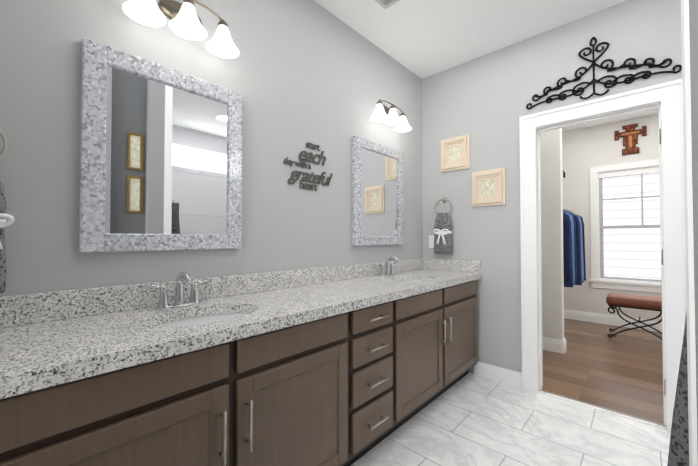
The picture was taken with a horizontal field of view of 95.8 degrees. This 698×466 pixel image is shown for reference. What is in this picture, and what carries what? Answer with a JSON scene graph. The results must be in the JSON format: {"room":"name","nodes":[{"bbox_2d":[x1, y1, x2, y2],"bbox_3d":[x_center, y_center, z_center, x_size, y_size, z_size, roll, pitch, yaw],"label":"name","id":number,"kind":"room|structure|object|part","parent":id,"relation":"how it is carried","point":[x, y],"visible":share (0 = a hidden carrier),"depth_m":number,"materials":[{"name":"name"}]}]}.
{"room":"bathroom","nodes":[
{"label":"bathroom","id":0,"kind":"room"},
{"bbox_2d":[0,0,422,295],"bbox_3d":[-0.481,-0.167,1.869,0.120,2.730,3.640,-1,-1,43],"label":"wall","id":1,"kind":"structure","parent":0,"point":[297,74],"depth_m":1.70,"materials":[{"name":"grey paint"}]},
{"bbox_2d":[0,129,13,292],"bbox_3d":[-1.163,-0.100,0.970,0.094,0.580,0.187,-1,-1,43],"label":"towel ring","id":2,"kind":"object","parent":1,"relation":"attached to","point":[4,223],"visible":1,"depth_m":1.01,"materials":[{"name":"silver metal"}]},
{"bbox_2d":[0,179,6,292],"bbox_3d":[-1.171,-0.025,0.965,0.064,0.430,0.172,-1,-1,43],"label":"towel","id":3,"kind":"object","parent":2,"relation":"hanging from","point":[3,223],"depth_m":1.01,"materials":[{"name":"grey fabric"}]},
{"bbox_2d":[79,37,241,251],"bbox_3d":[-0.789,-0.328,1.425,0.032,0.810,0.645,-1,-1,43],"label":"mirror","id":4,"kind":"object","parent":1,"relation":"attached to","point":[161,159],"visible":0.98,"depth_m":1.36,"materials":[{"name":"tile"}]},
{"bbox_3d":[-0.793,-0.328,1.429,0.016,0.674,0.509,-1,-1,43],"label":"glass","id":5,"kind":"part","parent":4,"relation":"part of","materials":[{"name":"white"}]},
{"bbox_2d":[122,0,239,58],"bbox_3d":[-0.720,-0.976,1.409,0.170,0.178,0.480,-1,-1,43],"label":"sconce","id":6,"kind":"object","parent":1,"relation":"attached to","point":[185,22],"visible":1,"depth_m":1.42,"materials":[{"name":"white glass"}]},
{"bbox_2d":[0,258,423,327],"bbox_3d":[-0.245,0.277,2.008,0.023,0.103,2.856,-1,-1,43],"label":"backsplash","id":7,"kind":"structure","parent":1,"relation":"attached to","point":[31,308],"depth_m":1.29,"materials":[{"name":"grey stone"}]},
{"bbox_2d":[284,142,332,190],"bbox_3d":[-0.250,-0.431,2.027,0.003,0.311,0.408,-1,-1,43],"label":"sign","id":8,"kind":"object","parent":1,"relation":"attached to","point":[303,164],"visible":1,"depth_m":2.02,"materials":[{"name":"grey metal"}]},
{"bbox_2d":[352,135,403,245],"bbox_3d":[0.252,-0.309,2.550,0.032,0.810,0.645,-1,-1,43],"label":"mirror","id":9,"kind":"object","parent":1,"relation":"attached to","point":[377,194],"visible":0.98,"depth_m":2.51,"materials":[{"name":"tile"}]},
{"bbox_3d":[0.247,-0.308,2.555,0.016,0.674,0.509,-1,-1,43],"label":"glass","id":10,"kind":"part","parent":9,"relation":"part of","materials":[{"name":"white"}]},
{"bbox_2d":[370,100,411,131],"bbox_3d":[0.349,-0.971,2.566,0.170,0.178,0.480,-1,-1,43],"label":"sconce","id":11,"kind":"object","parent":1,"relation":"attached to","point":[386,115],"visible":1,"depth_m":2.54,"materials":[{"name":"white glass"}]},
{"bbox_2d":[314,0,657,132],"bbox_3d":[1.688,-1.584,1.795,3.440,0.100,6.440,-1,-1,43],"label":"ceiling","id":12,"kind":"structure","parent":0,"point":[422,39],"depth_m":2.31,"materials":[{"name":"paint"}]},
{"bbox_2d":[375,0,399,8],"bbox_3d":[0.198,-1.526,1.994,0.140,0.006,0.290,-1,-1,43],"label":"ceiling vent","id":13,"kind":"object","parent":12,"relation":"in","point":[385,4],"visible":1,"depth_m":2.09,"materials":[{"name":"grey metal"}]},
{"bbox_2d":[350,372,670,465],"bbox_3d":[0.714,1.227,0.692,3.440,0.100,3.570,-1,-1,43],"label":"floor","id":14,"kind":"structure","parent":0,"point":[470,419],"depth_m":1.88,"materials":[{"name":"tile"}]},
{"bbox_2d":[0,276,481,465],"bbox_3d":[-0.047,0.783,1.802,0.580,0.827,2.834,-1,-1,43],"label":"bathroom vanity","id":15,"kind":"object","parent":14,"relation":"on","point":[345,365],"depth_m":1.16,"materials":[{"name":"brown wood"}]},
{"bbox_2d":[0,268,481,391],"bbox_3d":[-0.046,0.348,1.823,0.564,0.045,2.856,-1,-1,43],"label":"countertop","id":16,"kind":"structure","parent":15,"relation":"on","point":[53,349],"depth_m":1.05,"materials":[{"name":"grey stone"}]},
{"bbox_2d":[140,272,211,311],"bbox_3d":[-0.703,0.239,1.338,0.149,0.153,0.285,-1,-1,43],"label":"faucet","id":17,"kind":"object","parent":16,"relation":"on","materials":[{"name":"silver metal"}]},
{"bbox_2d":[140,304,255,335],"bbox_3d":[-0.563,0.428,1.233,0.386,0.160,0.503,-1,-1,43],"label":"sink","id":18,"kind":"object","parent":16,"relation":"in","point":[170,323],"depth_m":1.35,"materials":[{"name":"white ceramic"}]},
{"bbox_2d":[372,256,399,275],"bbox_3d":[0.332,0.259,2.458,0.149,0.153,0.285,-1,-1,43],"label":"faucet","id":19,"kind":"object","parent":16,"relation":"on","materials":[{"name":"silver metal"}]},
{"bbox_2d":[404,276,419,283],"bbox_3d":[0.472,0.447,2.353,0.386,0.160,0.503,-1,-1,43],"label":"sink","id":20,"kind":"object","parent":16,"relation":"in","point":[415,279],"depth_m":2.54,"materials":[{"name":"white ceramic"}]},
{"bbox_2d":[540,390,665,425],"bbox_3d":[1.720,1.211,2.194,0.690,0.024,0.016,-1,-1,43],"label":"strip","id":21,"kind":"object","parent":14,"relation":"on","point":[604,408],"visible":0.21,"depth_m":2.16,"materials":[{"name":"beige"}]},
{"bbox_2d":[422,0,681,373],"bbox_3d":[1.932,-0.165,2.035,3.200,2.730,0.120,-1,-1,43],"label":"wall","id":22,"kind":"structure","parent":0,"point":[484,101],"depth_m":2.56,"materials":[{"name":"grey paint"}]},
{"bbox_2d":[429,235,433,247],"bbox_3d":[0.793,0.082,2.997,0.075,0.120,0.005,-1,-1,43],"label":"electrical outlet plate","id":23,"kind":"object","parent":22,"relation":"attached to","point":[431,241],"visible":0.58,"depth_m":3.00,"materials":[{"name":"white plastic"}]},
{"bbox_2d":[434,197,451,253],"bbox_3d":[0.856,-0.072,2.880,0.172,0.520,0.094,-1,-1,43],"label":"towel ring","id":24,"kind":"object","parent":22,"relation":"attached to","point":[443,234],"visible":0.98,"depth_m":2.85,"materials":[{"name":"grey fabric"}]},
{"bbox_2d":[424,258,479,271],"bbox_3d":[0.921,0.292,2.861,0.531,0.103,0.022,-1,-1,43],"label":"backsplash","id":25,"kind":"structure","parent":22,"relation":"attached to","point":[444,265],"depth_m":2.82,"materials":[{"name":"grey stone"}]},
{"bbox_2d":[441,134,469,172],"bbox_3d":[0.953,-0.715,2.849,0.270,0.300,0.026,-1,-1,43],"label":"picture","id":26,"kind":"object","parent":22,"relation":"attached to","point":[455,153],"visible":1,"depth_m":2.84},
{"bbox_2d":[449,145,460,161],"bbox_3d":[0.959,-0.715,2.856,0.114,0.144,0.006,-1,-1,43],"label":"print","id":27,"kind":"object","parent":26,"relation":"attached to","point":[454,150],"depth_m":2.85},
{"bbox_2d":[472,168,505,206],"bbox_3d":[1.166,-0.379,2.646,0.270,0.300,0.026,-1,-1,43],"label":"picture","id":28,"kind":"object","parent":22,"relation":"attached to","point":[488,187],"visible":1,"depth_m":2.64},
{"bbox_2d":[482,179,494,196],"bbox_3d":[1.172,-0.379,2.653,0.114,0.144,0.006,-1,-1,43],"label":"print","id":29,"kind":"object","parent":28,"relation":"attached to","point":[488,185],"depth_m":2.65},
{"bbox_2d":[474,361,521,387],"bbox_3d":[1.212,1.153,2.584,0.373,0.115,0.016,-1,-1,43],"label":"baseboard","id":30,"kind":"structure","parent":22,"relation":"attached to","point":[500,374],"depth_m":2.57,"materials":[{"name":"paint"}]},
{"bbox_2d":[519,79,685,431],"bbox_3d":[1.724,0.144,2.217,0.900,2.119,0.167,-1,-1,43],"label":"door frame","id":31,"kind":"structure","parent":22,"relation":"attached to","point":[665,100],"depth_m":2.03,"materials":[{"name":"paint"}]},
{"bbox_2d":[659,129,665,394],"bbox_3d":[1.954,0.174,1.966,0.010,1.644,0.043,-1,-1,43],"label":"door hinges","id":32,"kind":"object","parent":31,"relation":"attached to","point":[663,264],"visible":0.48,"depth_m":1.95,"materials":[{"name":"silver metal"}]},
{"bbox_2d":[526,37,681,109],"bbox_3d":[1.690,-1.147,2.180,0.842,0.422,0.011,-1,-1,43],"label":"art","id":33,"kind":"object","parent":22,"relation":"attached to","point":[631,79],"visible":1,"depth_m":2.16,"materials":[{"name":"metal"}]},
{"bbox_2d":[540,128,563,339],"bbox_3d":[1.857,-0.137,3.602,0.962,2.730,0.120,-1,-1,43],"label":"wall","id":34,"kind":"structure","parent":0,"point":[552,237],"depth_m":3.29,"materials":[{"name":"paint"}]},
{"bbox_2d":[542,337,563,353],"bbox_3d":[1.817,1.162,3.523,0.979,0.130,0.016,-1,-1,43],"label":"baseboard","id":35,"kind":"structure","parent":34,"relation":"attached to","point":[553,345],"depth_m":3.25,"materials":[{"name":"paint"}]},
{"bbox_2d":[563,338,565,352],"bbox_3d":[2.217,1.157,3.247,0.016,0.130,0.120,-1,-1,43],"label":"baseboard","id":36,"kind":"structure","parent":34,"relation":"attached to","point":[564,339],"depth_m":3.24,"materials":[{"name":"paint"}]},
{"bbox_2d":[542,318,663,423],"bbox_3d":[2.679,1.272,3.260,2.840,0.100,2.870,-1,-1,43],"label":"floor","id":37,"kind":"structure","parent":0,"point":[594,364],"depth_m":2.81,"materials":[{"name":"brown wood"}]},
{"bbox_2d":[606,293,661,339],"bbox_3d":[3.334,0.981,3.620,0.580,0.484,0.380,-1,-1,43],"label":"bench","id":38,"kind":"object","parent":37,"relation":"on","point":[616,300],"visible":0.71,"depth_m":3.58,"materials":[{"name":"leather"}]},
{"bbox_3d":[3.334,0.784,3.624,0.580,0.092,0.380,-1,-1,43],"label":"seat","id":39,"kind":"part","parent":38,"relation":"part of","materials":[{"name":"leather"}]},
{"bbox_2d":[562,114,661,320],"bbox_3d":[3.403,-0.122,4.488,2.030,2.730,0.120,-1,-1,43],"label":"wall","id":40,"kind":"structure","parent":0,"point":[579,153],"depth_m":4.42,"materials":[{"name":"paint"}]},
{"bbox_2d":[563,207,585,287],"bbox_3d":[2.690,0.128,3.985,0.524,0.933,1.576,-1,-1,43],"label":"hanging clothes","id":41,"kind":"object","parent":40,"relation":"hanging from","point":[574,251],"visible":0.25,"depth_m":3.44,"materials":[{"name":"blue fabric"}]},
{"bbox_2d":[564,309,661,331],"bbox_3d":[3.566,1.174,4.221,2.600,0.130,0.016,-1,-1,43],"label":"baseboard","id":42,"kind":"structure","parent":40,"relation":"attached to","point":[595,318],"depth_m":4.28,"materials":[{"name":"paint"}]},
{"bbox_2d":[589,159,660,292],"bbox_3d":[3.793,-0.089,4.077,1.110,1.680,0.140,-1,-1,43],"label":"window","id":43,"kind":"structure","parent":40,"relation":"in","point":[625,236],"depth_m":4.21,"materials":[{"name":"paint"}]},
{"bbox_3d":[3.837,-0.103,4.125,0.876,1.480,0.010,-1,-1,43],"label":"pane","id":44,"kind":"part","parent":43,"relation":"part of","materials":[{"name":"white"}]},
{"bbox_2d":[614,123,646,154],"bbox_3d":[3.691,-1.228,4.141,0.315,0.387,0.024,-1,-1,43],"label":"art","id":45,"kind":"object","parent":40,"relation":"attached to","point":[630,134],"visible":1,"depth_m":4.13,"materials":[{"name":"brown wood"}]},
{"bbox_2d":[689,0,697,448],"bbox_3d":[0.183,-0.200,-0.004,0.120,2.730,1.790,-1,-1,43],"label":"wall","id":46,"kind":"structure","parent":0,"point":[693,15],"depth_m":0.62,"materials":[{"name":"grey paint"}]},
{"bbox_2d":[681,0,697,465],"bbox_3d":[0.725,-0.188,0.676,0.008,2.729,0.062,-1,-1,43],"label":"door frame","id":47,"kind":"structure","parent":46,"relation":"attached to","point":[689,253],"depth_m":0.66,"materials":[{"name":"paint"}]},
{"bbox_3d":[0.792,-0.188,0.654,0.121,2.729,0.004,-1,-1,43],"label":"door frame","id":48,"kind":"structure","parent":0,"visible":0},
{"bbox_2d":[667,316,688,465],"bbox_3d":[0.797,0.228,0.708,0.155,1.180,0.091,-1,-1,43],"label":"hanging towel","id":49,"kind":"object","parent":48,"relation":"hanging from","point":[678,454],"visible":0.56,"depth_m":0.72,"materials":[{"name":"fabric"}]}
]}

